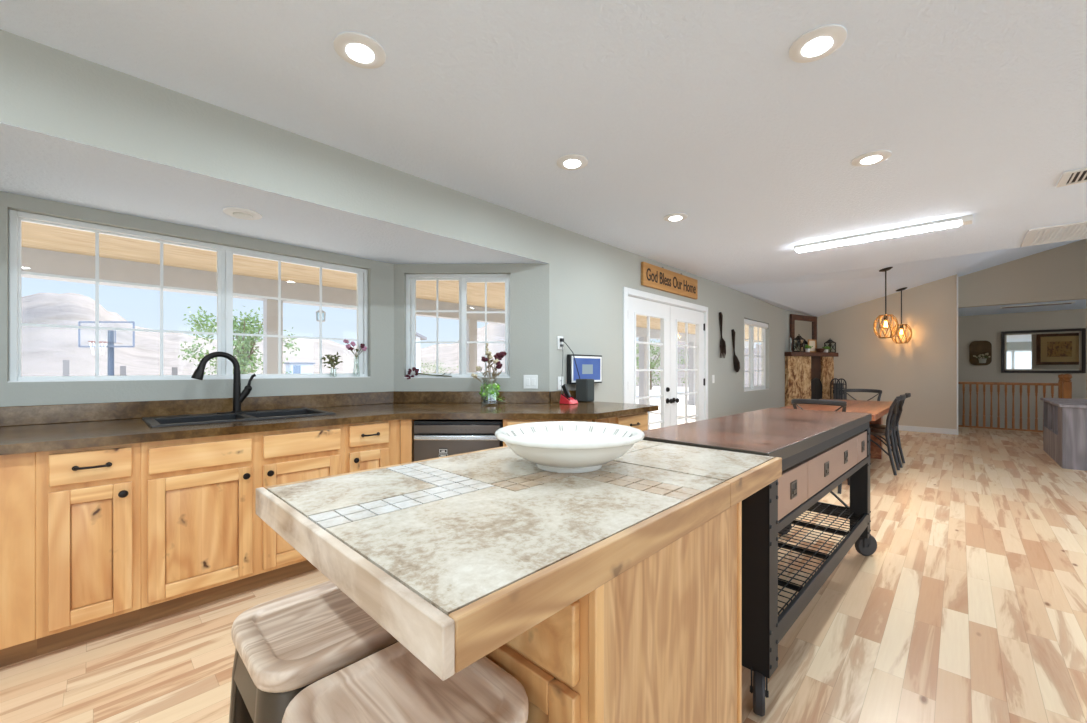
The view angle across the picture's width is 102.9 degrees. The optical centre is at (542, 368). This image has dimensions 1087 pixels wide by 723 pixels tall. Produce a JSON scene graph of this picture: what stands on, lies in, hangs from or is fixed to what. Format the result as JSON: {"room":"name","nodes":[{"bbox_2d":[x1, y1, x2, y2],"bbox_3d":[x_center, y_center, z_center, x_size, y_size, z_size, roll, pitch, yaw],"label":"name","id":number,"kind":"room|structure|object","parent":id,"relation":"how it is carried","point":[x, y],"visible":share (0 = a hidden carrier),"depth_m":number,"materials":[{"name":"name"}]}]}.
{"room":"kitchen","nodes":[
{"label":"kitchen","id":0,"kind":"room"},
{"bbox_2d":[0,191,393,406],"bbox_3d":[-2.142,0.146,3.021,0.120,2.132,2.280,0,0,44],"label":"wall","id":1,"kind":"structure","parent":0,"point":[380,378],"depth_m":2.78,"materials":[{"name":"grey paint"}]},
{"bbox_2d":[7,210,367,381],"bbox_3d":[-2.165,-0.385,2.993,0.114,0.922,1.932,0,0,44],"label":"window","id":2,"kind":"structure","parent":1,"relation":"in","point":[224,292],"depth_m":2.82,"materials":[{"name":"white plastic"}]},
{"bbox_2d":[321,352,342,375],"bbox_3d":[-1.683,-0.039,3.450,0.086,0.207,0.164,0,0,44],"label":"bud vase","id":3,"kind":"object","parent":2,"relation":"on","point":[331,361],"visible":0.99,"depth_m":3.45,"materials":[{"name":"clear glass"}]},
{"bbox_2d":[343,339,366,373],"bbox_3d":[-1.558,-0.089,3.587,0.059,0.307,0.192,0,0,44],"label":"bud vase","id":4,"kind":"object","parent":2,"relation":"on","point":[352,343],"visible":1,"depth_m":3.58,"materials":[{"name":"clear glass"}]},
{"bbox_2d":[0,122,548,263],"bbox_3d":[-1.732,-0.970,2.765,1.170,0.100,4.380,0,0,44],"label":"ceiling","id":5,"kind":"structure","parent":0,"point":[34,164],"depth_m":2.41,"materials":[{"name":"paint"}]},
{"bbox_2d":[223,207,261,219],"bbox_3d":[-1.772,-0.909,2.557,0.192,0.022,0.192,0,0,44],"label":"recessed light","id":6,"kind":"object","parent":5,"relation":"in","point":[241,213],"visible":1,"depth_m":2.53,"materials":[{"name":"white paint"}]},
{"bbox_2d":[0,29,785,418],"bbox_3d":[1.047,-0.078,4.893,0.120,2.580,14.700,0,0,44],"label":"wall","id":7,"kind":"structure","parent":0,"point":[44,89],"depth_m":2.62,"materials":[{"name":"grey paint"}]},
{"bbox_2d":[0,390,575,426],"bbox_3d":[-1.384,0.246,3.354,3.786,0.102,0.698,0,0,-29],"label":"backsplash","id":8,"kind":"structure","parent":7,"relation":"attached to","point":[85,412],"depth_m":2.91,"materials":[{"name":"stone"}]},
{"bbox_2d":[557,336,562,349],"bbox_3d":[0.156,-0.233,3.873,0.008,0.118,0.075,0,0,44],"label":"wall outlet","id":9,"kind":"object","parent":7,"relation":"attached to","point":[558,337],"visible":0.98,"depth_m":3.86,"materials":[{"name":"white plastic"}]},
{"bbox_2d":[558,377,562,389],"bbox_3d":[0.158,0.127,3.874,0.008,0.118,0.075,0,0,44],"label":"wall outlet","id":10,"kind":"object","parent":7,"relation":"attached to","point":[560,379],"visible":0.8,"depth_m":3.87,"materials":[{"name":"white plastic"}]},
{"bbox_2d":[560,344,563,390],"bbox_3d":[0.182,0.038,3.823,0.031,0.515,0.121,0,0,-19],"label":"power cord","id":11,"kind":"object","parent":7,"relation":"attached to","point":[561,345],"visible":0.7,"depth_m":3.85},
{"bbox_2d":[560,338,579,378],"bbox_3d":[0.264,0.012,3.910,0.247,0.570,0.049,0,0,-30],"label":"power cord","id":12,"kind":"object","parent":7,"relation":"attached to","point":[561,339],"visible":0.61,"depth_m":3.89,"materials":[{"name":"black plastic"}]},
{"bbox_2d":[567,354,601,383],"bbox_3d":[0.400,0.002,4.093,0.050,0.270,0.480,0,0,44],"label":"wall monitor","id":13,"kind":"object","parent":7,"relation":"attached to","point":[588,366],"visible":0.96,"depth_m":4.04,"materials":[{"name":"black plastic"}]},
{"bbox_2d":[623,287,707,429],"bbox_3d":[1.568,0.170,5.387,0.185,2.085,2.125,0,0,44],"label":"door","id":14,"kind":"structure","parent":7,"relation":"in","point":[670,311],"depth_m":5.33,"materials":[{"name":"white paint"}]},
{"bbox_2d":[641,262,697,298],"bbox_3d":[1.591,-1.079,5.343,0.036,0.279,1.385,0,0,44],"label":"wooden sign","id":15,"kind":"object","parent":7,"relation":"attached to","point":[652,276],"visible":1,"depth_m":5.24,"materials":[{"name":"brown"}]},
{"bbox_2d":[719,312,725,357],"bbox_3d":[2.665,-0.502,6.433,0.105,0.682,0.204,0,0,22],"label":"fork","id":16,"kind":"object","parent":7,"relation":"attached to","point":[722,341],"visible":0.99,"depth_m":6.40,"materials":[{"name":"brown metal"}]},
{"bbox_2d":[731,329,739,371],"bbox_3d":[3.035,-0.284,6.803,0.129,0.676,0.205,0,0,35],"label":"spoon","id":17,"kind":"object","parent":7,"relation":"attached to","point":[736,362],"visible":0.98,"depth_m":6.76,"materials":[{"name":"brown metal"}]},
{"bbox_2d":[744,325,764,391],"bbox_3d":[3.740,-0.237,7.694,0.124,1.232,1.305,0,0,44],"label":"window","id":18,"kind":"structure","parent":7,"relation":"in","point":[751,355],"depth_m":7.70,"materials":[{"name":"white plastic"}]},
{"bbox_2d":[744,319,767,328],"bbox_3d":[3.756,-0.797,7.677,0.070,0.092,1.290,0,0,44],"label":"window blind","id":19,"kind":"object","parent":18,"relation":"attached to","point":[746,321],"visible":0.73,"depth_m":7.61,"materials":[{"name":"fabric"}]},
{"bbox_2d":[394,264,548,390],"bbox_3d":[-0.669,0.146,3.850,1.452,2.132,0.120,0,0,1],"label":"wall","id":20,"kind":"structure","parent":0,"point":[529,283],"depth_m":3.78,"materials":[{"name":"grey paint"}]},
{"bbox_2d":[404,274,509,377],"bbox_3d":[-0.752,-0.381,3.849,0.934,0.924,0.114,0,0,1],"label":"window","id":21,"kind":"structure","parent":20,"relation":"in","point":[411,279],"depth_m":3.85,"materials":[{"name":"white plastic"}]},
{"bbox_2d":[405,367,451,378],"bbox_3d":[-1.003,0.041,3.825,0.441,0.115,0.082,0,0,-2],"label":"dried flower","id":22,"kind":"object","parent":21,"relation":"on","point":[413,368],"visible":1,"depth_m":3.82,"materials":[{"name":"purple plant"}]},
{"bbox_2d":[523,375,537,388],"bbox_3d":[-0.108,0.112,3.773,0.125,0.120,0.010,0,0,1],"label":"wall switch","id":23,"kind":"object","parent":20,"relation":"attached to","point":[529,381],"visible":1,"depth_m":3.77,"materials":[{"name":"white plastic"}]},
{"bbox_2d":[0,0,1086,285],"bbox_3d":[1.976,-1.328,0.596,7.180,0.120,9.800,0,0,44],"label":"ceiling","id":24,"kind":"structure","parent":0,"point":[701,110],"depth_m":2.08,"materials":[{"name":"paint"}]},
{"bbox_2d":[333,32,385,68],"bbox_3d":[-0.728,-1.257,1.724,0.192,0.022,0.192,0,0,44],"label":"recessed light","id":25,"kind":"object","parent":24,"relation":"in","point":[360,50],"visible":1,"depth_m":1.70,"materials":[{"name":"white paint"}]},
{"bbox_2d":[557,154,587,169],"bbox_3d":[0.179,-1.257,2.651,0.192,0.022,0.192,0,0,44],"label":"recessed light","id":26,"kind":"object","parent":24,"relation":"in","point":[570,161],"visible":1,"depth_m":2.62,"materials":[{"name":"white paint"}]},
{"bbox_2d":[664,213,687,221],"bbox_3d":[1.106,-1.257,3.612,0.192,0.022,0.192,0,0,44],"label":"recessed light","id":27,"kind":"object","parent":24,"relation":"in","point":[674,217],"visible":1,"depth_m":3.58,"materials":[{"name":"white paint"}]},
{"bbox_2d":[789,24,846,62],"bbox_3d":[1.069,-1.257,1.689,0.192,0.022,0.192,0,0,44],"label":"recessed light","id":28,"kind":"object","parent":24,"relation":"in","point":[820,42],"visible":1,"depth_m":1.67,"materials":[{"name":"white paint"}]},
{"bbox_2d":[851,150,891,165],"bbox_3d":[1.972,-1.257,2.602,0.192,0.022,0.192,0,0,44],"label":"recessed light","id":29,"kind":"object","parent":24,"relation":"in","point":[874,157],"visible":1,"depth_m":2.58,"materials":[{"name":"white paint"}]},
{"bbox_2d":[794,215,972,252],"bbox_3d":[3.094,-1.240,4.045,1.305,0.055,0.120,0,0,44],"label":"linear light","id":30,"kind":"object","parent":24,"relation":"attached to","point":[965,220],"visible":1,"depth_m":3.94,"materials":[{"name":"white paint"}]},
{"bbox_2d":[1021,221,1086,246],"bbox_3d":[5.012,-1.262,3.871,0.950,0.012,0.730,0,0,44],"label":"ceiling vent","id":31,"kind":"object","parent":24,"relation":"in","point":[1072,231],"visible":1,"depth_m":4.05,"materials":[{"name":"white paint"}]},
{"bbox_2d":[1056,167,1086,187],"bbox_3d":[3.576,-1.261,2.776,0.340,0.013,0.300,0,0,44],"label":"ceiling vent","id":32,"kind":"object","parent":24,"relation":"in","point":[1077,176],"visible":1,"depth_m":2.85,"materials":[{"name":"metal"}]},
{"bbox_2d":[0,427,1086,722],"bbox_3d":[3.697,1.272,3.118,8.200,0.120,15.820,0,0,44],"label":"floor","id":33,"kind":"structure","parent":0,"point":[969,605],"depth_m":2.03,"materials":[{"name":"brown wood"}]},
{"bbox_2d":[0,452,36,667],"bbox_3d":[-2.411,0.776,1.548,0.150,0.872,0.785,0,0,44],"label":"base cabinet","id":34,"kind":"object","parent":33,"relation":"on","point":[18,641],"visible":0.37,"depth_m":1.75,"materials":[{"name":"brown wood"}]},
{"bbox_2d":[0,390,657,454],"bbox_3d":[-1.191,0.266,2.930,4.296,0.142,1.616,0,0,-30],"label":"countertop","id":35,"kind":"structure","parent":34,"relation":"on","point":[34,428],"depth_m":2.71,"materials":[{"name":"stone"}]},
{"bbox_2d":[191,352,256,413],"bbox_3d":[-2.056,0.087,2.802,0.069,0.398,0.346,0,0,44],"label":"kitchen faucet","id":36,"kind":"object","parent":35,"relation":"on","point":[238,396],"visible":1,"depth_m":2.83,"materials":[{"name":"black metal"}]},
{"bbox_2d":[142,408,335,427],"bbox_3d":[-1.861,0.391,2.695,0.560,0.209,0.900,0,0,44],"label":"sink","id":37,"kind":"object","parent":35,"relation":"in","point":[209,418],"visible":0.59,"depth_m":2.66,"materials":[{"name":"black"}]},
{"bbox_2d":[471,343,506,403],"bbox_3d":[-0.446,0.039,3.594,0.265,0.513,0.185,0,0,19],"label":"flower vase","id":38,"kind":"object","parent":35,"relation":"on","point":[490,394],"visible":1,"depth_m":3.57,"materials":[{"name":"clear glass"}]},
{"bbox_2d":[559,384,577,404],"bbox_3d":[0.217,0.211,3.678,0.125,0.168,0.119,0,0,44],"label":"cordless phone","id":39,"kind":"object","parent":35,"relation":"on","point":[566,398],"visible":1,"depth_m":3.65,"materials":[{"name":"red plastic"}]},
{"bbox_2d":[576,379,593,401],"bbox_3d":[0.384,0.193,3.934,0.134,0.205,0.110,0,0,44],"label":"speaker","id":40,"kind":"object","parent":35,"relation":"on","point":[584,387],"visible":0.94,"depth_m":3.89},
{"bbox_2d":[587,380,593,400],"bbox_3d":[0.430,0.191,3.890,0.005,0.185,0.096,0,0,44],"label":"grille","id":41,"kind":"object","parent":40,"relation":"attached to","point":[590,383],"depth_m":3.88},
{"bbox_2d":[36,443,140,655],"bbox_3d":[-2.163,0.776,2.075,0.635,0.872,0.318,0,0,44],"label":"base cabinet","id":42,"kind":"object","parent":33,"relation":"on","point":[88,500],"visible":0.97,"depth_m":1.87,"materials":[{"name":"brown wood"}]},
{"bbox_2d":[140,424,343,623],"bbox_3d":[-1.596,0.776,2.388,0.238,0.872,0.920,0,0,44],"label":"base cabinet","id":43,"kind":"object","parent":33,"relation":"on","point":[204,540],"visible":0.85,"depth_m":2.20,"materials":[{"name":"brown wood"}]},
{"bbox_2d":[229,580,398,722],"bbox_3d":[-0.514,0.897,1.034,0.378,0.630,0.378,0,0,44],"label":"counter stool","id":44,"kind":"object","parent":33,"relation":"on","point":[286,644],"visible":0.48,"depth_m":0.94,"materials":[{"name":"wood"}]},
{"bbox_2d":[344,419,399,472],"bbox_3d":[-1.286,0.776,2.985,0.635,0.872,0.370,0,0,44],"label":"base cabinet","id":45,"kind":"object","parent":33,"relation":"on","point":[367,445],"visible":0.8,"depth_m":2.78,"materials":[{"name":"brown wood"}]},
{"bbox_2d":[282,642,527,722],"bbox_3d":[-0.236,0.897,0.764,0.378,0.630,0.378,0,0,44],"label":"counter stool","id":46,"kind":"object","parent":33,"relation":"on","point":[391,684],"visible":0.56,"depth_m":0.78,"materials":[{"name":"wood"}]},
{"bbox_2d":[400,419,418,463],"bbox_3d":[-0.926,0.776,3.111,0.078,0.872,0.350,0,0,1],"label":"base cabinet","id":47,"kind":"object","parent":33,"relation":"on","point":[406,425],"visible":0.18,"depth_m":2.94,"materials":[{"name":"brown wood"}]},
{"bbox_2d":[414,419,502,460],"bbox_3d":[-0.578,0.784,3.192,0.598,0.855,0.598,0,0,1],"label":"dishwasher","id":48,"kind":"object","parent":33,"relation":"on","point":[459,436],"visible":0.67,"depth_m":2.92,"materials":[{"name":"black metal"}]},
{"bbox_2d":[439,448,447,456],"bbox_3d":[-0.672,0.575,2.918,0.058,0.085,0.004,0,0,1],"label":"magnet","id":49,"kind":"object","parent":48,"relation":"attached to","point":[443,452],"visible":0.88,"depth_m":2.92,"materials":[{"name":"white plastic"}]},
{"bbox_2d":[414,419,502,446],"bbox_3d":[-0.578,0.774,3.221,0.598,0.835,0.540,0,0,1],"label":"tub","id":50,"kind":"object","parent":48,"relation":"in","point":[421,421],"depth_m":2.95,"materials":[{"name":"metal"}]},
{"bbox_2d":[256,440,781,722],"bbox_3d":[0.043,0.754,1.266,0.835,0.915,1.323,0,0,44],"label":"kitchen island","id":51,"kind":"object","parent":33,"relation":"on","point":[612,593],"visible":0.84,"depth_m":0.86,"materials":[{"name":"tile"}]},
{"bbox_2d":[495,421,644,472],"bbox_3d":[0.080,0.242,1.335,0.455,0.110,0.453,0,0,44],"label":"serving bowl","id":52,"kind":"object","parent":51,"relation":"on","point":[553,446],"visible":1,"depth_m":1.22,"materials":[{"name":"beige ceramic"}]},
{"bbox_2d":[503,419,591,445],"bbox_3d":[0.031,0.776,3.033,0.600,0.872,0.335,0,0,1],"label":"base cabinet","id":53,"kind":"object","parent":33,"relation":"on","point":[506,422],"visible":0.02,"depth_m":2.92,"materials":[{"name":"brown wood"}]},
{"bbox_2d":[592,412,647,430],"bbox_3d":[0.400,0.776,3.439,0.675,0.872,0.690,0,0,44],"label":"base cabinet","id":54,"kind":"object","parent":33,"relation":"on","point":[639,420],"visible":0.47,"depth_m":3.29,"materials":[{"name":"brown wood"}]},
{"bbox_2d":[642,408,876,716],"bbox_3d":[1.245,0.750,2.365,1.994,0.924,0.655,0,0,-44],"label":"rolling cart","id":55,"kind":"object","parent":33,"relation":"on","point":[819,450],"visible":0.7,"depth_m":1.87,"materials":[{"name":"brown wood"}]},
{"bbox_2d":[778,503,862,615],"bbox_3d":[1.248,0.952,2.368,1.830,0.051,0.557,0,0,-44],"label":"wire shelf","id":56,"kind":"object","parent":55,"relation":"attached to","point":[806,593],"depth_m":2.26,"materials":[{"name":"black metal"}]},
{"bbox_2d":[785,352,837,405],"bbox_3d":[5.609,0.432,9.028,1.400,1.560,0.170,0,0,-22],"label":"fireplace","id":57,"kind":"object","parent":33,"relation":"on","point":[808,375],"visible":0.67,"depth_m":8.98,"materials":[{"name":"wood"}]},
{"bbox_2d":[793,334,804,351],"bbox_3d":[5.236,-0.533,8.857,0.156,0.369,0.156,0,0,-26],"label":"lantern","id":58,"kind":"object","parent":57,"relation":"on","point":[798,337],"visible":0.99,"depth_m":8.83,"materials":[{"name":"black metal"}]},
{"bbox_2d":[790,314,816,351],"bbox_3d":[5.528,-0.741,9.176,0.970,0.784,0.040,0,0,-31],"label":"mirror","id":59,"kind":"object","parent":57,"relation":"on","point":[806,326],"visible":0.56,"depth_m":9.16,"materials":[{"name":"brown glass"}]},
{"bbox_2d":[795,320,812,346],"bbox_3d":[5.522,-0.741,9.186,0.750,0.565,0.008,0,0,-31],"label":"mirror glass","id":60,"kind":"object","parent":59,"relation":"attached to","point":[804,328],"depth_m":9.20,"materials":[{"name":"white"}]},
{"bbox_2d":[805,345,812,351],"bbox_3d":[5.461,-0.427,8.918,0.177,0.157,0.187,0,0,44],"label":"potted plant","id":61,"kind":"object","parent":57,"relation":"on","point":[806,346],"visible":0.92,"depth_m":8.91,"materials":[{"name":"green plant"}]},
{"bbox_2d":[785,352,837,356],"bbox_3d":[5.609,-0.305,9.028,1.400,0.085,0.170,0,0,-22],"label":"mantel shelf","id":62,"kind":"object","parent":57,"relation":"attached to","point":[787,354],"depth_m":8.92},
{"bbox_2d":[808,339,815,351],"bbox_3d":[5.649,-0.483,9.090,0.240,0.270,0.015,0,0,-22],"label":"photo frame","id":63,"kind":"object","parent":57,"relation":"on","point":[811,342],"visible":0.64,"depth_m":9.10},
{"bbox_2d":[815,348,825,351],"bbox_3d":[5.810,-0.389,9.077,0.190,0.080,0.190,0,0,44],"label":"wooden bowl","id":64,"kind":"object","parent":57,"relation":"on","point":[817,349],"visible":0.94,"depth_m":9.02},
{"bbox_2d":[824,338,835,352],"bbox_3d":[6.127,-0.502,9.242,0.156,0.308,0.156,0,0,-16],"label":"lantern","id":65,"kind":"object","parent":57,"relation":"on","point":[829,341],"visible":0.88,"depth_m":9.19,"materials":[{"name":"black metal"}]},
{"bbox_2d":[791,399,849,493],"bbox_3d":[2.894,0.757,4.475,0.477,0.915,0.558,0,0,44],"label":"dining chair","id":66,"kind":"object","parent":33,"relation":"on","point":[843,404],"visible":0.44,"depth_m":4.25,"materials":[{"name":"black metal"}]},
{"bbox_2d":[780,399,892,479],"bbox_3d":[3.735,0.831,5.406,0.920,0.762,2.330,0,0,44],"label":"dining table","id":67,"kind":"object","parent":33,"relation":"on","point":[878,409],"visible":0.2,"depth_m":5.34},
{"bbox_2d":[830,378,846,399],"bbox_3d":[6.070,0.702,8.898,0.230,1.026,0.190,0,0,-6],"label":"lantern","id":68,"kind":"object","parent":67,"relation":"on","point":[838,388],"visible":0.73,"depth_m":8.88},
{"bbox_2d":[843,389,881,400],"bbox_3d":[4.654,0.757,6.360,0.477,0.915,0.558,0,0,44],"label":"dining chair","id":69,"kind":"object","parent":33,"relation":"on","point":[845,391],"visible":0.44,"depth_m":6.53,"materials":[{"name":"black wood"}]},
{"bbox_2d":[870,395,905,475],"bbox_3d":[3.996,0.757,5.203,0.558,0.915,0.477,0,0,44],"label":"dining chair","id":70,"kind":"object","parent":33,"relation":"on","point":[887,432],"visible":0.76,"depth_m":5.01,"materials":[{"name":"black metal"}]},
{"bbox_2d":[869,393,910,467],"bbox_3d":[4.378,0.757,5.585,0.558,0.915,0.477,0,0,44],"label":"dining chair","id":71,"kind":"object","parent":33,"relation":"on","point":[897,442],"visible":0.52,"depth_m":5.44,"materials":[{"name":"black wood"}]},
{"bbox_2d":[958,374,1071,431],"bbox_3d":[9.152,0.647,8.477,1.493,1.130,0.516,0,0,44],"label":"stair railing","id":72,"kind":"object","parent":33,"relation":"on","point":[1064,384],"visible":0.84,"depth_m":8.58,"materials":[{"name":"brown wood"}]},
{"bbox_2d":[1040,398,1086,470],"bbox_3d":[7.441,0.822,5.370,1.530,0.780,1.720,0,0,44],"label":"base cabinet","id":73,"kind":"object","parent":33,"relation":"on","point":[1064,420],"visible":1,"depth_m":5.27,"materials":[{"name":"grey wood"}]},
{"bbox_2d":[786,310,817,351],"bbox_3d":[5.508,-0.038,9.204,0.335,2.500,1.200,0,0,44],"label":"wall","id":74,"kind":"structure","parent":0,"point":[788,313],"depth_m":8.95,"materials":[{"name":"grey paint"}]},
{"bbox_2d":[818,274,956,428],"bbox_3d":[6.834,-0.308,9.072,2.660,3.040,0.450,0,0,44],"label":"wall","id":75,"kind":"structure","parent":0,"point":[924,367],"depth_m":8.46,"materials":[{"name":"beige paint"}]},
{"bbox_2d":[883,424,956,434],"bbox_3d":[6.826,1.162,8.760,2.240,0.100,0.020,0,0,44],"label":"baseboard","id":76,"kind":"structure","parent":75,"relation":"attached to","point":[900,427],"depth_m":8.25,"materials":[{"name":"white paint"}]},
{"bbox_2d":[957,276,957,434],"bbox_3d":[7.634,-0.253,7.975,0.023,2.930,0.040,0,0,44],"label":"trim","id":77,"kind":"structure","parent":75,"relation":"attached to","point":[957,276],"depth_m":7.96,"materials":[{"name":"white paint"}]},
{"bbox_2d":[727,239,1082,316],"bbox_3d":[7.038,-2.123,5.939,7.300,2.010,4.920,0,0,44],"label":"ceiling","id":78,"kind":"structure","parent":0,"point":[821,294],"depth_m":7.48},
{"bbox_2d":[873,267,898,337],"bbox_3d":[5.463,-1.056,6.901,0.309,1.122,0.309,0,0,44],"label":"pendant light","id":79,"kind":"object","parent":78,"relation":"hanging from","point":[885,317],"visible":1,"depth_m":6.88,"materials":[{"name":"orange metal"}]},
{"bbox_2d":[892,287,911,343],"bbox_3d":[6.926,-1.031,8.366,0.309,1.072,0.309,0,0,44],"label":"pendant light","id":80,"kind":"object","parent":78,"relation":"hanging from","point":[901,289],"visible":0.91,"depth_m":8.35,"materials":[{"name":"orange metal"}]},
{"bbox_2d":[958,309,1085,429],"bbox_3d":[11.024,0.762,8.160,4.640,3.900,0.150,0,0,44],"label":"wall","id":81,"kind":"structure","parent":0,"point":[989,328],"depth_m":9.22,"materials":[{"name":"beige paint"}]},
{"bbox_2d":[969,341,991,364],"bbox_3d":[9.502,-0.348,9.405,0.345,0.540,0.200,0,0,44],"label":"wall plaque","id":82,"kind":"object","parent":81,"relation":"attached to","point":[980,352],"visible":1,"depth_m":9.43,"materials":[{"name":"wood"}]},
{"bbox_2d":[978,358,986,362],"bbox_3d":[9.527,-0.178,9.387,0.130,0.100,0.130,0,0,44],"label":"pot","id":83,"kind":"object","parent":82,"relation":"on","point":[980,360],"depth_m":9.36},
{"bbox_2d":[1001,328,1085,372],"bbox_3d":[10.175,-0.357,8.838,1.133,0.878,0.048,0,0,44],"label":"mirror","id":84,"kind":"object","parent":81,"relation":"attached to","point":[1054,350],"visible":1,"depth_m":8.82,"materials":[{"name":"brown wood"}]},
{"bbox_2d":[1007,333,1078,368],"bbox_3d":[10.186,-0.357,8.849,1.033,0.778,0.012,0,0,44],"label":"mirror glass","id":85,"kind":"object","parent":84,"relation":"attached to","point":[1024,350],"depth_m":8.83,"materials":[{"name":"white"}]},
{"bbox_2d":[958,239,1085,307],"bbox_3d":[9.637,-2.133,6.720,4.640,1.910,0.150,0,0,44],"label":"wall","id":86,"kind":"structure","parent":0,"point":[1058,273],"depth_m":7.61,"materials":[{"name":"beige paint"}]},
{"bbox_2d":[958,299,1085,315],"bbox_3d":[10.361,-1.233,7.515,4.700,0.110,2.000,0,0,44],"label":"ceiling","id":87,"kind":"structure","parent":0,"point":[1079,304],"depth_m":8.43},
{"bbox_2d":[1000,302,1074,308],"bbox_3d":[9.055,-1.169,7.961,0.900,0.017,0.230,0,0,44],"label":"ceiling vent","id":88,"kind":"object","parent":87,"relation":"in","point":[1062,303],"visible":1,"depth_m":7.92,"materials":[{"name":"white paint"}]},
{"bbox_2d":[1086,239,1086,398],"bbox_3d":[9.109,-0.448,5.180,3.265,3.320,0.100,0,0,44],"label":"wall partition","id":89,"kind":"structure","parent":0,"point":[1086,239],"depth_m":6.34,"materials":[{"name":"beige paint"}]},
{"label":"outside","id":90,"kind":"structure","parent":0,"visible":0},
{"bbox_2d":[636,386,688,406],"bbox_3d":[-5.735,1.432,22.754,32.882,0.001,47.196,0,0,44],"label":"ground","id":91,"kind":"structure","parent":90,"point":[655,390],"depth_m":23.40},
{"bbox_2d":[63,360,69,375],"bbox_3d":[-20.960,0.562,19.033,0.200,1.900,0.200,0,0,44],"label":"fence post","id":92,"kind":"object","parent":91,"relation":"on","point":[66,363],"visible":0.36,"depth_m":18.97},
{"bbox_2d":[78,321,134,375],"bbox_3d":[-15.007,-0.111,14.724,1.885,3.045,0.743,0,0,12],"label":"basketball hoop","id":93,"kind":"object","parent":91,"relation":"on","point":[110,368],"visible":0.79,"depth_m":14.86,"materials":[{"name":"metal"}]},
{"bbox_2d":[120,366,125,375],"bbox_3d":[-19.437,0.687,20.038,0.200,1.650,0.200,0,0,44],"label":"fence post","id":94,"kind":"object","parent":91,"relation":"on","point":[122,368],"visible":0.36,"depth_m":19.96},
{"bbox_2d":[172,367,177,374],"bbox_3d":[-17.972,0.712,21.126,0.200,1.600,0.200,0,0,44],"label":"fence post","id":95,"kind":"object","parent":91,"relation":"on","point":[174,369],"visible":0.36,"depth_m":21.06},
{"bbox_2d":[178,306,302,374],"bbox_3d":[-15.260,-0.967,22.124,5.094,4.763,3.738,0,0,-8],"label":"tree","id":96,"kind":"object","parent":91,"relation":"on","point":[245,347],"visible":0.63,"depth_m":21.71,"materials":[{"name":"green plant"}]},
{"bbox_2d":[416,332,426,372],"bbox_3d":[-5.674,-0.143,16.849,1.850,3.309,1.500,0,0,44],"label":"outbuilding","id":97,"kind":"structure","parent":91,"relation":"on","point":[419,337],"depth_m":16.64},
{"bbox_2d":[420,360,458,372],"bbox_3d":[-6.710,0.418,26.503,3.317,1.994,3.830,0,0,12],"label":"bush","id":98,"kind":"object","parent":91,"relation":"on","point":[421,364],"visible":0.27,"depth_m":25.86,"materials":[{"name":"green plant"}]},
{"bbox_2d":[636,339,680,389],"bbox_3d":[7.076,-0.363,29.733,4.615,3.603,4.164,0,0,19],"label":"bush","id":99,"kind":"object","parent":91,"relation":"on","point":[652,366],"visible":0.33,"depth_m":29.50,"materials":[{"name":"green plant"}]},
{"bbox_2d":[677,350,688,385],"bbox_3d":[11.154,-0.216,31.820,3.754,3.262,4.024,0,0,44],"label":"bush","id":100,"kind":"object","parent":91,"relation":"on","point":[681,350],"visible":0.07,"depth_m":32.33,"materials":[{"name":"green plant"}]},
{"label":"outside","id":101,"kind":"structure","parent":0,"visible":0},
{"bbox_2d":[22,293,760,386],"bbox_3d":[-42.507,-11.351,197.335,324.986,25.566,428.397,0,0,44],"label":"hillside","id":102,"kind":"structure","parent":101,"point":[44,349],"depth_m":85.47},
{"bbox_2d":[284,362,314,373],"bbox_3d":[-33.732,0.312,59.975,2.600,2.400,3.200,0,0,44],"label":"shed","id":103,"kind":"object","parent":102,"relation":"on","point":[295,367],"visible":0.76,"depth_m":59.04,"materials":[{"name":"white"}]},
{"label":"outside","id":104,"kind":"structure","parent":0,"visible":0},
{"bbox_2d":[22,221,760,341],"bbox_3d":[0.900,-1.296,8.157,4.580,0.043,31.000,0,0,44],"label":"ceiling","id":105,"kind":"structure","parent":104,"point":[37,236],"depth_m":5.33,"materials":[{"name":"brown wood"}]},
{"bbox_2d":[22,247,755,347],"bbox_3d":[-0.648,-1.131,9.649,0.220,0.287,31.000,0,0,44],"label":"beam","id":106,"kind":"structure","parent":105,"relation":"attached to","point":[33,260],"depth_m":5.57,"materials":[{"name":"paint"}]},
{"bbox_2d":[316,310,325,321],"bbox_3d":[-3.451,-0.863,6.724,0.130,0.250,0.150,0,0,44],"label":"lantern","id":107,"kind":"object","parent":106,"relation":"hanging from","point":[317,312],"visible":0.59,"depth_m":6.71,"materials":[{"name":"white metal"}]},
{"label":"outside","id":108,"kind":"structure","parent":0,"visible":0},
{"bbox_2d":[650,404,694,429],"bbox_3d":[0.799,1.397,8.254,4.900,0.130,31.000,0,0,44],"label":"floor","id":109,"kind":"structure","parent":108,"point":[654,415],"depth_m":12.40,"materials":[{"name":"concrete"}]},
{"bbox_2d":[263,299,282,373],"bbox_3d":[-3.901,0.172,6.256,0.260,2.320,0.260,0,0,44],"label":"patio post","id":110,"kind":"object","parent":109,"relation":"on","point":[270,307],"visible":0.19,"depth_m":6.17,"materials":[{"name":"paint"}]},
{"bbox_2d":[467,320,476,371],"bbox_3d":[-1.474,0.172,8.777,0.260,2.320,0.260,0,0,44],"label":"patio post","id":111,"kind":"object","parent":109,"relation":"on","point":[471,324],"visible":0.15,"depth_m":8.68,"materials":[{"name":"paint"}]},
{"bbox_2d":[639,337,646,404],"bbox_3d":[3.139,0.172,13.567,0.260,2.320,0.260,0,0,44],"label":"patio post","id":112,"kind":"object","parent":109,"relation":"on","point":[642,347],"visible":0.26,"depth_m":13.47,"materials":[{"name":"paint"}]},
{"bbox_2d":[688,342,694,404],"bbox_3d":[5.532,0.172,16.052,0.260,2.320,0.260,0,0,44],"label":"patio post","id":113,"kind":"object","parent":109,"relation":"on","point":[691,401],"visible":0.67,"depth_m":15.96,"materials":[{"name":"paint"}]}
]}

